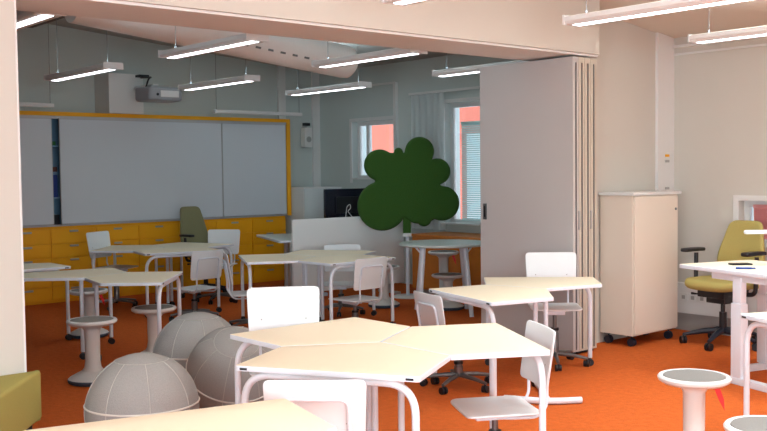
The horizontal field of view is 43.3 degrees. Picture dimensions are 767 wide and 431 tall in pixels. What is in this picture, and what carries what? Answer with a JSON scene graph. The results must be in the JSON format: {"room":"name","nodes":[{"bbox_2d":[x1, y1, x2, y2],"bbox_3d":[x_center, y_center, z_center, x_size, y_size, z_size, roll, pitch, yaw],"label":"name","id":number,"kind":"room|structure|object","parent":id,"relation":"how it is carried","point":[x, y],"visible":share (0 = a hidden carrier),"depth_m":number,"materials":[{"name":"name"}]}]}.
{"room":"classroom","nodes":[
{"label":"classroom","id":0,"kind":"room"},
{"bbox_2d":[17,24,312,186],"bbox_3d":[-5.561,-0.858,11.356,12.450,4.000,0.200,-3,3,-41],"label":"wall","id":1,"kind":"structure","parent":0,"point":[76,48],"depth_m":13.30,"materials":[{"name":"paint"}]},
{"bbox_2d":[94,73,143,113],"bbox_3d":[-3.481,-1.589,12.707,0.480,0.513,0.428,-3,3,-41],"label":"box","id":2,"kind":"object","parent":1,"relation":"attached to","point":[114,92],"visible":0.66,"depth_m":12.53,"materials":[{"name":"white"}]},
{"bbox_2d":[134,74,181,102],"bbox_3d":[-2.970,-1.638,12.374,0.547,0.375,0.761,-3,3,-41],"label":"projector","id":3,"kind":"object","parent":2,"relation":"attached to","point":[152,93],"visible":1,"depth_m":12.11,"materials":[{"name":"grey"}]},
{"bbox_2d":[19,111,291,227],"bbox_3d":[-3.141,-0.636,13.075,4.340,1.428,0.368,-3,3,-41],"label":"upper cabinet","id":4,"kind":"object","parent":1,"relation":"attached to","point":[54,116],"visible":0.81,"depth_m":12.75,"materials":[{"name":"yellow laminate"}]},
{"bbox_2d":[19,118,53,225],"bbox_3d":[-4.396,-0.531,11.775,0.735,1.320,0.025,-3,3,-41],"label":"whiteboard","id":5,"kind":"object","parent":4,"relation":"attached to","point":[35,133],"visible":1,"depth_m":11.88,"materials":[{"name":"white"}]},
{"bbox_2d":[58,119,222,223],"bbox_3d":[-3.160,-0.594,12.839,2.340,1.320,0.025,-3,3,-41],"label":"whiteboard","id":6,"kind":"object","parent":4,"relation":"attached to","point":[111,170],"visible":1,"depth_m":12.75,"materials":[{"name":"white"}]},
{"bbox_2d":[222,123,286,216],"bbox_3d":[-1.859,-0.660,13.960,1.087,1.320,0.025,-3,3,-41],"label":"whiteboard","id":7,"kind":"object","parent":4,"relation":"attached to","point":[253,155],"visible":1,"depth_m":13.94,"materials":[{"name":"white"}]},
{"bbox_2d":[277,66,285,118],"bbox_3d":[-1.536,-0.657,14.684,0.130,3.200,0.050,-3,3,-41],"label":"trim","id":8,"kind":"structure","parent":1,"relation":"attached to","point":[281,85],"depth_m":14.60,"materials":[{"name":"white"}]},
{"bbox_2d":[301,123,312,146],"bbox_3d":[-1.191,-1.241,14.884,0.150,0.380,0.146,-3,3,-41],"label":"wall speaker","id":9,"kind":"object","parent":1,"relation":"attached to","point":[306,133],"visible":1,"depth_m":14.84,"materials":[{"name":"white"}]},
{"bbox_2d":[311,72,320,186],"bbox_3d":[-1.047,-0.682,15.111,0.150,3.200,0.040,-3,3,-41],"label":"trim","id":10,"kind":"structure","parent":1,"relation":"attached to","point":[315,98],"depth_m":15.06,"materials":[{"name":"white"}]},
{"bbox_2d":[47,18,454,71],"bbox_3d":[-3.586,-2.370,8.818,12.650,0.992,6.740,-3,3,-41],"label":"ceiling","id":11,"kind":"structure","parent":0,"point":[359,48],"depth_m":12.91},
{"bbox_2d":[19,29,53,107],"bbox_3d":[-4.594,-1.836,11.271,1.480,1.099,0.060,-3,3,-41],"label":"lamp","id":12,"kind":"object","parent":11,"relation":"hanging from","point":[21,104],"visible":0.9,"depth_m":11.64,"materials":[{"name":"white"}]},
{"bbox_2d":[16,10,65,29],"bbox_3d":[-2.542,-1.736,6.531,0.204,0.934,1.416,-3,3,-41],"label":"pendant lamp","id":13,"kind":"object","parent":11,"relation":"hanging from","point":[25,19],"visible":0.3,"depth_m":6.16,"materials":[{"name":"white"}]},
{"bbox_2d":[17,15,52,27],"bbox_3d":[-2.536,-1.272,6.552,0.070,0.006,1.340,-3,3,-41],"label":"diffuser","id":14,"kind":"object","parent":13,"relation":"attached to","point":[34,19],"depth_m":6.23,"materials":[{"name":"white"}]},
{"bbox_2d":[44,18,122,81],"bbox_3d":[-3.050,-1.876,9.720,0.204,0.934,1.456,-3,3,-41],"label":"pendant lamp","id":15,"kind":"object","parent":11,"relation":"hanging from","point":[104,67],"visible":0.98,"depth_m":9.56,"materials":[{"name":"white"}]},
{"bbox_2d":[52,69,113,80],"bbox_3d":[-3.045,-1.413,9.742,0.070,0.006,1.380,-3,3,-41],"label":"diffuser","id":16,"kind":"object","parent":15,"relation":"attached to","point":[103,70],"depth_m":9.71,"materials":[{"name":"white"}]},
{"bbox_2d":[65,15,357,77],"bbox_3d":[-1.556,-1.898,9.555,3.186,0.910,0.356,-3,3,-41],"label":"air duct","id":17,"kind":"object","parent":11,"relation":"hanging from","point":[296,53],"visible":0.59,"depth_m":9.67,"materials":[{"name":"grey metal"}]},
{"bbox_2d":[158,26,268,58],"bbox_3d":[-1.417,-1.809,7.842,0.204,0.934,1.396,-3,3,-41],"label":"pendant lamp","id":18,"kind":"object","parent":11,"relation":"hanging from","point":[244,39],"visible":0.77,"depth_m":7.71,"materials":[{"name":"white"}]},
{"bbox_2d":[168,41,256,58],"bbox_3d":[-1.411,-1.345,7.864,0.070,0.006,1.320,-3,3,-41],"label":"diffuser","id":19,"kind":"object","parent":18,"relation":"attached to","point":[243,43],"depth_m":7.82,"materials":[{"name":"white"}]},
{"bbox_2d":[178,58,259,90],"bbox_3d":[-1.911,-1.907,11.065,0.204,0.847,1.466,-3,3,-41],"label":"pendant lamp","id":20,"kind":"object","parent":11,"relation":"hanging from","point":[245,78],"visible":0.92,"depth_m":10.92,"materials":[{"name":"white"}]},
{"bbox_2d":[188,81,252,90],"bbox_3d":[-1.907,-1.488,11.084,0.070,0.006,1.390,-3,3,-41],"label":"diffuser","id":21,"kind":"object","parent":20,"relation":"attached to","point":[240,82],"depth_m":11.03,"materials":[{"name":"white"}]},
{"bbox_2d":[213,53,301,115],"bbox_3d":[-1.772,-1.888,13.703,1.470,0.914,0.060,-3,3,-41],"label":"lamp","id":22,"kind":"object","parent":11,"relation":"hanging from","point":[215,110],"visible":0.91,"depth_m":13.65,"materials":[{"name":"white"}]},
{"bbox_2d":[286,69,371,95],"bbox_3d":[-0.710,-1.896,12.016,0.204,0.709,1.496,-3,3,-41],"label":"pendant lamp","id":23,"kind":"object","parent":11,"relation":"hanging from","point":[360,84],"visible":0.91,"depth_m":11.88,"materials":[{"name":"white"}]},
{"bbox_2d":[293,87,364,95],"bbox_3d":[-0.705,-1.545,12.033,0.070,0.006,1.420,-3,3,-41],"label":"diffuser","id":24,"kind":"object","parent":23,"relation":"attached to","point":[353,87],"depth_m":12.00,"materials":[{"name":"white"}]},
{"bbox_2d":[311,41,427,67],"bbox_3d":[-0.160,-1.829,8.728,0.204,0.865,1.396,-3,3,-41],"label":"pendant lamp","id":25,"kind":"object","parent":11,"relation":"hanging from","point":[393,53],"visible":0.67,"depth_m":8.65,"materials":[{"name":"white"}]},
{"bbox_2d":[320,53,416,67],"bbox_3d":[-0.154,-1.400,8.748,0.070,0.006,1.320,-3,3,-41],"label":"diffuser","id":26,"kind":"object","parent":25,"relation":"attached to","point":[407,54],"depth_m":8.70,"materials":[{"name":"white"}]},
{"bbox_2d":[432,53,528,76],"bbox_3d":[1.028,-1.820,9.773,0.204,0.722,1.366,-3,3,-41],"label":"pendant lamp","id":27,"kind":"object","parent":11,"relation":"hanging from","point":[474,69],"visible":0.41,"depth_m":9.90,"materials":[{"name":"white"}]},
{"bbox_2d":[439,71,479,76],"bbox_3d":[1.032,-1.462,9.789,0.070,0.006,1.290,-3,3,-41],"label":"diffuser","id":28,"kind":"object","parent":27,"relation":"attached to","point":[465,73],"depth_m":10.06,"materials":[{"name":"white"}]},
{"bbox_2d":[0,0,654,375],"bbox_3d":[-1.149,-0.671,6.165,12.350,4.000,0.570,-3,3,-41],"label":"wall partition","id":29,"kind":"structure","parent":0,"point":[625,61],"depth_m":7.44,"materials":[{"name":"paint"}]},
{"bbox_2d":[14,0,26,371],"bbox_3d":[-2.117,0.094,5.364,0.012,2.568,0.580,-3,3,-41],"label":"trim","id":30,"kind":"structure","parent":29,"relation":"attached to","point":[15,17],"depth_m":5.13,"materials":[{"name":"white"}]},
{"bbox_2d":[16,0,597,60],"bbox_3d":[-0.226,-1.295,6.959,5.028,0.018,0.560,-3,3,-41],"label":"ceiling beam","id":31,"kind":"structure","parent":29,"relation":"attached to","point":[101,9],"depth_m":6.47,"materials":[{"name":"white"}]},
{"bbox_2d":[655,32,673,190],"bbox_3d":[2.768,-0.328,9.497,0.300,2.920,0.040,-3,3,-41],"label":"trim","id":32,"kind":"structure","parent":29,"relation":"attached to","point":[664,50],"depth_m":9.42,"materials":[{"name":"white"}]},
{"bbox_2d":[25,280,766,430],"bbox_3d":[-0.624,1.395,5.755,12.450,0.100,15.450,-3,3,-41],"label":"floor","id":33,"kind":"structure","parent":0,"point":[622,390],"depth_m":7.46,"materials":[{"name":"carpet"}]},
{"bbox_2d":[0,370,41,430],"bbox_3d":[-2.063,1.144,4.437,0.485,0.554,1.574,-1,3,-2],"label":"bench","id":34,"kind":"object","parent":33,"relation":"on","point":[20,393],"visible":0.99,"depth_m":4.93,"materials":[{"name":"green fabric"}]},
{"bbox_2d":[23,227,51,305],"bbox_3d":[-4.466,0.625,11.968,0.592,0.955,0.344,-3,3,-41],"label":"base cabinet","id":35,"kind":"object","parent":33,"relation":"on","point":[36,240],"visible":0.54,"depth_m":11.93,"materials":[{"name":"yellow laminate"}]},
{"bbox_2d":[24,263,71,339],"bbox_3d":[-3.587,0.854,9.325,0.885,0.720,0.756,-3,3,-41],"label":"desk","id":36,"kind":"object","parent":33,"relation":"on","point":[28,267],"visible":0.56,"depth_m":9.32,"materials":[{"name":"beige laminate"}]},
{"bbox_2d":[50,225,95,302],"bbox_3d":[-4.017,0.602,12.355,0.592,0.955,0.344,-3,3,-41],"label":"base cabinet","id":37,"kind":"object","parent":33,"relation":"on","point":[69,245],"visible":0.62,"depth_m":12.19,"materials":[{"name":"yellow laminate"}]},
{"bbox_2d":[24,268,124,359],"bbox_3d":[-2.750,0.878,8.595,0.885,0.720,0.756,-2,3,-31],"label":"desk","id":38,"kind":"object","parent":33,"relation":"on","point":[79,275],"visible":0.62,"depth_m":8.49,"materials":[{"name":"beige laminate"}]},
{"bbox_2d":[69,287,108,338],"bbox_3d":[-2.912,0.962,9.545,0.380,0.468,0.380,-3,3,-41],"label":"stool","id":39,"kind":"object","parent":33,"relation":"on","point":[89,296],"visible":0.6,"depth_m":9.48,"materials":[{"name":"white plastic"}]},
{"bbox_2d":[66,316,116,386],"bbox_3d":[-2.239,1.039,7.433,0.380,0.493,0.380,-3,3,-41],"label":"stool","id":40,"kind":"object","parent":33,"relation":"on","point":[91,325],"visible":0.84,"depth_m":7.37,"materials":[{"name":"white plastic"}]},
{"bbox_2d":[86,231,137,310],"bbox_3d":[-3.205,0.651,11.572,0.575,0.910,0.559,0,3,21],"label":"chair","id":41,"kind":"object","parent":33,"relation":"on","point":[100,239],"visible":0.63,"depth_m":11.59,"materials":[{"name":"white plastic"}]},
{"bbox_2d":[95,223,139,297],"bbox_3d":[-3.568,0.579,12.742,0.592,0.955,0.344,-3,3,-41],"label":"base cabinet","id":42,"kind":"object","parent":33,"relation":"on","point":[121,233],"visible":0.43,"depth_m":12.66,"materials":[{"name":"yellow laminate"}]},
{"bbox_2d":[90,245,163,303],"bbox_3d":[-2.993,0.745,11.551,0.756,0.720,0.885,-1,3,1],"label":"desk","id":43,"kind":"object","parent":33,"relation":"on","point":[114,249],"visible":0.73,"depth_m":11.46,"materials":[{"name":"beige laminate"}]},
{"bbox_2d":[85,271,182,359],"bbox_3d":[-2.171,0.886,8.271,0.756,0.720,0.885,-1,3,-1],"label":"desk","id":44,"kind":"object","parent":33,"relation":"on","point":[161,279],"visible":0.8,"depth_m":8.16,"materials":[{"name":"beige laminate"}]},
{"bbox_2d":[83,352,199,422],"bbox_3d":[-1.337,1.073,5.359,0.628,0.620,0.628,-3,3,-39],"label":"ball","id":45,"kind":"object","parent":33,"relation":"on","point":[142,383],"visible":0.87,"depth_m":5.15,"materials":[{"name":"grey fabric"}]},
{"bbox_2d":[131,304,176,352],"bbox_3d":[-1.958,1.011,8.256,0.380,0.468,0.380,-3,3,-41],"label":"stool","id":46,"kind":"object","parent":33,"relation":"on","point":[150,310],"visible":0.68,"depth_m":8.20,"materials":[{"name":"white plastic"}]},
{"bbox_2d":[138,221,178,293],"bbox_3d":[-3.118,0.556,13.129,0.592,0.955,0.344,-3,3,-41],"label":"base cabinet","id":47,"kind":"object","parent":33,"relation":"on","point":[149,233],"visible":0.52,"depth_m":12.98,"materials":[{"name":"yellow laminate"}]},
{"bbox_2d":[133,247,221,317],"bbox_3d":[-2.425,0.754,11.207,0.885,0.720,0.756,-2,3,-29],"label":"desk","id":48,"kind":"object","parent":33,"relation":"on","point":[167,252],"visible":0.69,"depth_m":11.00,"materials":[{"name":"beige laminate"}]},
{"bbox_2d":[24,399,335,430],"bbox_3d":[-0.645,1.100,3.231,0.974,0.720,0.756,-2,3,-27],"label":"desk","id":49,"kind":"object","parent":33,"relation":"on","point":[276,414],"visible":1,"depth_m":3.43,"materials":[{"name":"beige laminate"}]},
{"bbox_2d":[152,312,230,367],"bbox_3d":[-1.319,0.999,6.852,0.638,0.630,0.638,0,3,5],"label":"ball","id":50,"kind":"object","parent":33,"relation":"on","point":[178,338],"visible":0.36,"depth_m":6.64,"materials":[{"name":"grey fabric"}]},
{"bbox_2d":[155,242,233,304],"bbox_3d":[-2.411,0.723,11.870,0.885,0.720,0.756,1,3,31],"label":"desk","id":51,"kind":"object","parent":33,"relation":"on","point":[178,244],"visible":0.79,"depth_m":11.93,"materials":[{"name":"beige laminate"}]},
{"bbox_2d":[169,249,223,321],"bbox_3d":[-2.069,0.755,10.556,0.575,0.770,0.559,2,4,42],"label":"chair","id":52,"kind":"object","parent":33,"relation":"on","point":[204,264],"visible":0.87,"depth_m":10.42,"materials":[{"name":"white plastic"}]},
{"bbox_2d":[178,219,215,286],"bbox_3d":[-2.669,0.533,13.516,0.592,0.955,0.344,-3,3,-41],"label":"base cabinet","id":53,"kind":"object","parent":33,"relation":"on","point":[210,223],"visible":0.09,"depth_m":13.31,"materials":[{"name":"yellow laminate"}]},
{"bbox_2d":[179,206,227,297],"bbox_3d":[-2.345,0.465,12.681,0.683,1.160,0.685,2,4,42],"label":"office chair","id":54,"kind":"object","parent":33,"relation":"on","point":[193,228],"visible":0.38,"depth_m":12.81,"materials":[{"name":"fabric"}]},
{"bbox_2d":[196,229,239,304],"bbox_3d":[-2.063,0.631,12.000,0.559,0.885,0.575,0,3,10],"label":"chair","id":55,"kind":"object","parent":33,"relation":"on","point":[222,236],"visible":0.52,"depth_m":12.20,"materials":[{"name":"white plastic"}]},
{"bbox_2d":[185,326,273,407],"bbox_3d":[-0.982,1.029,6.318,0.609,0.611,0.609,0,3,19],"label":"ball","id":56,"kind":"object","parent":33,"relation":"on","point":[210,364],"visible":0.45,"depth_m":6.08,"materials":[{"name":"grey fabric"}]},
{"bbox_2d":[216,217,252,285],"bbox_3d":[-2.219,0.510,13.903,0.592,0.955,0.344,-3,3,-41],"label":"base cabinet","id":57,"kind":"object","parent":33,"relation":"on","point":[244,225],"visible":0.45,"depth_m":13.84,"materials":[{"name":"yellow laminate"}]},
{"bbox_2d":[222,251,247,325],"bbox_3d":[-1.341,0.767,9.833,0.575,0.795,0.559,-1,3,-14],"label":"chair","id":58,"kind":"object","parent":33,"relation":"on","point":[225,260],"visible":0.58,"depth_m":9.70,"materials":[{"name":"white plastic"}]},
{"bbox_2d":[251,216,285,282],"bbox_3d":[-1.770,0.487,14.290,0.592,0.955,0.344,-3,3,-41],"label":"base cabinet","id":59,"kind":"object","parent":33,"relation":"on","point":[270,224],"visible":0.61,"depth_m":14.14,"materials":[{"name":"yellow laminate"}]},
{"bbox_2d":[238,254,313,318],"bbox_3d":[-1.081,0.793,10.028,0.756,0.720,0.885,-1,3,-14],"label":"desk","id":60,"kind":"object","parent":33,"relation":"on","point":[249,260],"visible":0.73,"depth_m":10.00,"materials":[{"name":"beige laminate"}]},
{"bbox_2d":[247,286,319,375],"bbox_3d":[-0.554,0.894,5.455,0.559,0.925,0.575,-1,3,-8],"label":"chair","id":61,"kind":"object","parent":33,"relation":"on","point":[267,307],"visible":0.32,"depth_m":5.68,"materials":[{"name":"white plastic"}]},
{"bbox_2d":[256,233,327,295],"bbox_3d":[-1.155,0.652,12.783,0.778,0.750,1.348,-2,3,-20],"label":"desk","id":62,"kind":"object","parent":33,"relation":"on","point":[286,239],"visible":0.4,"depth_m":12.61,"materials":[{"name":"grey"}]},
{"bbox_2d":[285,187,341,233],"bbox_3d":[-1.079,0.255,14.629,0.720,1.372,0.580,-3,3,-41],"label":"storage cabinet","id":63,"kind":"object","parent":33,"relation":"on","point":[306,202],"visible":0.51,"depth_m":14.30,"materials":[{"name":"white"}]},
{"bbox_2d":[263,380,366,430],"bbox_3d":[-0.267,1.035,4.233,0.559,0.750,0.575,-1,3,2],"label":"chair","id":64,"kind":"object","parent":33,"relation":"on","point":[340,403],"visible":0.72,"depth_m":3.96,"materials":[{"name":"white plastic"}]},
{"bbox_2d":[230,317,409,430],"bbox_3d":[-0.260,1.001,5.293,0.885,0.720,0.756,-3,3,-41],"label":"desk","id":65,"kind":"object","parent":33,"relation":"on","point":[353,329],"visible":0.8,"depth_m":5.26,"materials":[{"name":"beige laminate"}]},
{"bbox_2d":[286,250,376,321],"bbox_3d":[-0.601,0.766,10.486,0.885,0.720,0.756,0,3,16],"label":"desk","id":66,"kind":"object","parent":33,"relation":"on","point":[300,252],"visible":0.54,"depth_m":10.50,"materials":[{"name":"beige laminate"}]},
{"bbox_2d":[236,342,449,430],"bbox_3d":[-0.136,1.029,4.641,0.885,0.720,0.756,0,3,19],"label":"desk","id":67,"kind":"object","parent":33,"relation":"on","point":[380,364],"visible":0.94,"depth_m":4.43,"materials":[{"name":"beige laminate"}]},
{"bbox_2d":[324,244,364,316],"bbox_3d":[-0.483,0.726,10.893,0.559,0.760,0.575,-1,3,2],"label":"chair","id":68,"kind":"object","parent":33,"relation":"on","point":[338,285],"visible":0.48,"depth_m":11.05,"materials":[{"name":"white plastic"}]},
{"bbox_2d":[298,255,395,323],"bbox_3d":[-0.443,0.794,9.842,0.885,0.720,0.756,-3,4,-44],"label":"desk","id":69,"kind":"object","parent":33,"relation":"on","point":[340,261],"visible":0.66,"depth_m":9.79,"materials":[{"name":"beige laminate"}]},
{"bbox_2d":[291,216,403,293],"bbox_3d":[-0.419,0.529,12.275,1.800,1.025,0.400,-3,3,-41],"label":"screen panel","id":70,"kind":"object","parent":33,"relation":"on","point":[307,234],"visible":0.41,"depth_m":12.17,"materials":[{"name":"white"}]},
{"bbox_2d":[328,256,387,316],"bbox_3d":[-0.283,0.783,9.602,0.559,0.760,0.575,-3,4,-43],"label":"chair","id":71,"kind":"object","parent":33,"relation":"on","point":[369,273],"visible":0.8,"depth_m":9.42,"materials":[{"name":"white plastic"}]},
{"bbox_2d":[368,265,399,308],"bbox_3d":[0.004,0.834,11.396,0.380,0.488,0.380,-3,3,-41],"label":"stool","id":72,"kind":"object","parent":33,"relation":"on","point":[385,302],"visible":0.45,"depth_m":11.33,"materials":[{"name":"white plastic"}]},
{"bbox_2d":[357,137,458,298],"bbox_3d":[0.316,0.022,12.216,1.290,2.026,0.400,-1,3,0],"label":"panel","id":73,"kind":"object","parent":33,"relation":"on","point":[407,187],"visible":0.97,"depth_m":12.15,"materials":[{"name":"green fabric"}]},
{"bbox_2d":[399,239,480,316],"bbox_3d":[0.677,0.700,10.836,1.000,0.800,1.000,-1,3,0],"label":"round table","id":74,"kind":"object","parent":33,"relation":"on","point":[463,245],"visible":0.84,"depth_m":10.58,"materials":[{"name":"grey"}]},
{"bbox_2d":[428,250,458,294],"bbox_3d":[0.736,0.741,11.813,0.380,0.618,0.380,-3,3,-41],"label":"stool","id":75,"kind":"object","parent":33,"relation":"on","point":[443,255],"visible":0.59,"depth_m":11.75,"materials":[{"name":"white plastic"}]},
{"bbox_2d":[411,231,480,294],"bbox_3d":[1.262,0.643,12.111,0.632,0.775,2.070,-3,3,-41],"label":"base cabinet","id":76,"kind":"object","parent":33,"relation":"on","point":[431,261],"visible":0.22,"depth_m":12.31,"materials":[{"name":"brown wood"}]},
{"bbox_2d":[431,272,464,310],"bbox_3d":[0.745,0.876,11.151,0.380,0.408,0.380,-3,3,-41],"label":"stool","id":77,"kind":"object","parent":33,"relation":"on","point":[447,278],"visible":0.71,"depth_m":11.05,"materials":[{"name":"white plastic"}]},
{"bbox_2d":[413,290,488,394],"bbox_3d":[0.553,0.910,7.116,0.575,0.715,0.559,-2,3,-26],"label":"chair","id":78,"kind":"object","parent":33,"relation":"on","point":[429,307],"visible":0.45,"depth_m":7.02,"materials":[{"name":"white plastic"}]},
{"bbox_2d":[382,323,549,430],"bbox_3d":[0.367,1.004,5.074,0.756,0.720,0.885,-1,3,-11],"label":"desk","id":79,"kind":"object","parent":33,"relation":"on","point":[490,341],"visible":0.95,"depth_m":4.97,"materials":[{"name":"beige laminate"}]},
{"bbox_2d":[450,320,555,430],"bbox_3d":[0.584,0.973,5.088,0.575,0.775,0.559,-1,3,-11],"label":"chair","id":80,"kind":"object","parent":33,"relation":"on","point":[510,407],"visible":0.81,"depth_m":5.08,"materials":[{"name":"white plastic"}]},
{"bbox_2d":[429,285,582,403],"bbox_3d":[0.904,0.913,6.917,0.756,0.720,1.048,-2,3,-26],"label":"desk","id":81,"kind":"object","parent":33,"relation":"on","point":[481,296],"visible":0.59,"depth_m":6.78,"materials":[{"name":"beige laminate"}]},
{"bbox_2d":[480,56,596,353],"bbox_3d":[1.380,-0.093,8.712,0.333,2.546,1.090,-3,3,-41],"label":"partition","id":82,"kind":"structure","parent":33,"relation":"on","point":[538,118],"depth_m":8.46,"materials":[{"name":"grey metal"}]},
{"bbox_2d":[484,277,601,380],"bbox_3d":[1.242,0.880,7.539,0.885,0.720,0.756,0,3,4],"label":"desk","id":83,"kind":"object","parent":33,"relation":"on","point":[551,283],"visible":0.65,"depth_m":7.59,"materials":[{"name":"beige laminate"}]},
{"bbox_2d":[525,252,589,370],"bbox_3d":[1.396,0.772,7.895,0.559,0.900,0.575,-1,3,3],"label":"chair","id":84,"kind":"object","parent":33,"relation":"on","point":[538,264],"visible":0.66,"depth_m":8.12,"materials":[{"name":"white plastic"}]},
{"bbox_2d":[598,190,681,346],"bbox_3d":[2.382,0.470,8.941,0.770,1.384,0.381,-3,3,-41],"label":"cabinet","id":85,"kind":"object","parent":33,"relation":"on","point":[639,229],"visible":1,"depth_m":8.74,"materials":[{"name":"beige"}]},
{"bbox_2d":[657,368,731,430],"bbox_3d":[1.666,1.098,5.181,0.380,0.493,0.380,-3,3,-41],"label":"stool","id":86,"kind":"object","parent":33,"relation":"on","point":[694,383],"visible":1,"depth_m":5.12,"materials":[{"name":"white plastic"}]},
{"bbox_2d":[679,220,766,350],"bbox_3d":[3.063,0.612,8.666,0.748,1.110,0.753,-2,3,-33],"label":"office chair","id":87,"kind":"object","parent":33,"relation":"on","point":[735,245],"visible":0.78,"depth_m":8.67,"materials":[{"name":"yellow fabric"}]},
{"bbox_2d":[679,260,766,392],"bbox_3d":[2.971,0.820,7.115,0.750,0.840,1.500,-2,3,-24],"label":"desk","id":88,"kind":"object","parent":33,"relation":"on","point":[722,270],"visible":0.89,"depth_m":7.11,"materials":[{"name":"beige laminate"}]},
{"bbox_2d":[723,415,766,430],"bbox_3d":[1.676,1.148,4.196,0.380,0.483,0.380,-3,3,-41],"label":"stool","id":89,"kind":"object","parent":33,"relation":"on","point":[746,422],"visible":1,"depth_m":4.21,"materials":[{"name":"white plastic"}]},
{"bbox_2d":[740,312,766,415],"bbox_3d":[2.637,0.957,5.519,0.756,0.720,0.885,-2,3,-19],"label":"desk","id":90,"kind":"object","parent":33,"relation":"on","point":[760,318],"visible":0.77,"depth_m":5.78,"materials":[{"name":"metal"}]},
{"bbox_3d":[-0.427,0.600,13.724,1.040,0.750,0.800,-3,3,-41],"label":"computer desk","id":91,"kind":"object","parent":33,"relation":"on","visible":0},
{"bbox_2d":[324,188,364,217],"bbox_3d":[-0.527,-0.071,13.554,0.760,0.610,0.190,-3,3,-41],"label":"monitor","id":92,"kind":"object","parent":91,"relation":"on","point":[337,202],"visible":0.64,"depth_m":13.45,"materials":[{"name":"black"}]},
{"bbox_2d":[319,54,514,283],"bbox_3d":[1.193,-1.003,12.805,0.280,4.000,6.440,-3,3,-41],"label":"wall","id":93,"kind":"structure","parent":0,"point":[336,107],"depth_m":13.95,"materials":[{"name":"paint"}]},
{"bbox_2d":[349,116,393,182],"bbox_3d":[-0.100,-0.962,14.194,0.190,0.960,1.070,-3,3,-41],"label":"window","id":94,"kind":"structure","parent":93,"relation":"in","point":[372,135],"depth_m":14.37,"materials":[{"name":"white"}]},
{"bbox_2d":[393,82,397,149],"bbox_3d":[0.187,-0.464,13.760,0.060,2.860,0.050,-3,3,-41],"label":"trim","id":95,"kind":"structure","parent":93,"relation":"attached to","point":[395,84],"depth_m":13.69,"materials":[{"name":"white"}]},
{"bbox_2d":[408,86,479,229],"bbox_3d":[0.994,-0.734,12.729,0.044,1.875,1.910,-3,3,-41],"label":"curtain","id":96,"kind":"object","parent":93,"relation":"hanging from","point":[427,110],"visible":0.58,"depth_m":13.11,"materials":[{"name":"white fabric"}]},
{"bbox_2d":[440,96,480,225],"bbox_3d":[1.269,-0.682,12.551,0.280,1.720,1.380,-3,3,-41],"label":"window","id":97,"kind":"structure","parent":93,"relation":"in","point":[466,111],"depth_m":12.97,"materials":[{"name":"white"}]},
{"bbox_2d":[461,121,480,220],"bbox_3d":[1.351,-0.575,12.494,0.036,1.310,0.940,-3,3,-41],"label":"blind","id":98,"kind":"object","parent":97,"relation":"attached to","point":[469,172],"visible":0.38,"depth_m":12.72,"materials":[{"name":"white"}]},
{"bbox_2d":[600,0,766,37],"bbox_3d":[1.338,-1.975,2.570,11.930,1.322,8.650,-3,3,-41],"label":"ceiling","id":99,"kind":"structure","parent":0,"point":[751,13],"depth_m":8.68,"materials":[{"name":"paint"}]},
{"bbox_2d":[381,0,430,5],"bbox_3d":[0.578,-1.666,5.182,0.204,0.846,1.596,-3,3,-41],"label":"pendant lamp","id":100,"kind":"object","parent":99,"relation":"hanging from","point":[393,2],"visible":1,"depth_m":5.72,"materials":[{"name":"white"}]},
{"bbox_2d":[394,0,422,4],"bbox_3d":[0.583,-1.246,5.201,0.070,0.006,1.520,-3,3,-41],"label":"diffuser","id":101,"kind":"object","parent":100,"relation":"attached to","point":[401,2],"depth_m":5.72,"materials":[{"name":"white"}]},
{"bbox_2d":[562,0,755,26],"bbox_3d":[1.800,-1.629,6.172,0.204,0.653,1.496,-3,3,-41],"label":"pendant lamp","id":102,"kind":"object","parent":99,"relation":"hanging from","point":[587,18],"visible":1,"depth_m":6.25,"materials":[{"name":"white"}]},
{"bbox_2d":[688,25,766,43],"bbox_3d":[2.990,-1.593,7.200,0.204,0.460,1.496,-3,3,-41],"label":"pendant lamp","id":103,"kind":"object","parent":99,"relation":"hanging from","point":[758,31],"visible":1,"depth_m":7.47,"materials":[{"name":"white"}]},
{"bbox_2d":[696,34,766,42],"bbox_3d":[2.993,-1.366,7.210,0.070,0.006,1.420,-3,3,-41],"label":"diffuser","id":104,"kind":"object","parent":103,"relation":"attached to","point":[757,35],"depth_m":7.51,"materials":[{"name":"white"}]},
{"bbox_2d":[674,37,766,288],"bbox_3d":[5.699,-0.764,6.481,0.280,4.000,8.410,-3,3,-41],"label":"wall","id":105,"kind":"structure","parent":0,"point":[720,97],"depth_m":9.22,"materials":[{"name":"paint"}]},
{"bbox_2d":[673,312,756,336],"bbox_3d":[5.615,1.155,6.471,0.016,0.170,8.400,-3,3,-41],"label":"baseboard","id":106,"kind":"structure","parent":105,"relation":"attached to","point":[685,321],"depth_m":9.42,"materials":[{"name":"grey"}]},
{"bbox_2d":[677,282,758,320],"bbox_3d":[5.604,0.919,6.433,0.064,0.295,8.370,-3,3,-41],"label":"trim","id":107,"kind":"structure","parent":105,"relation":"attached to","point":[708,309],"depth_m":9.31,"materials":[{"name":"white"}]},
{"bbox_2d":[673,36,766,47],"bbox_3d":[5.587,-1.544,6.330,0.034,0.025,8.370,-3,3,-41],"label":"trim","id":108,"kind":"structure","parent":105,"relation":"attached to","point":[689,44],"depth_m":9.24,"materials":[{"name":"white"}]},
{"bbox_2d":[674,43,766,55],"bbox_3d":[5.593,-1.467,6.338,0.019,0.020,8.370,-3,3,-41],"label":"trim","id":109,"kind":"structure","parent":105,"relation":"attached to","point":[765,44],"depth_m":9.11,"materials":[{"name":"white"}]},
{"bbox_2d":[733,195,766,247],"bbox_3d":[3.745,0.086,8.671,0.210,0.525,1.230,-3,3,-41],"label":"window","id":110,"kind":"structure","parent":105,"relation":"in","point":[749,200],"depth_m":9.05,"materials":[{"name":"white"}]},
{"bbox_2d":[753,204,766,239],"bbox_3d":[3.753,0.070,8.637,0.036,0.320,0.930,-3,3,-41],"label":"building","id":111,"kind":"structure","parent":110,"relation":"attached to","point":[760,215],"depth_m":8.92,"materials":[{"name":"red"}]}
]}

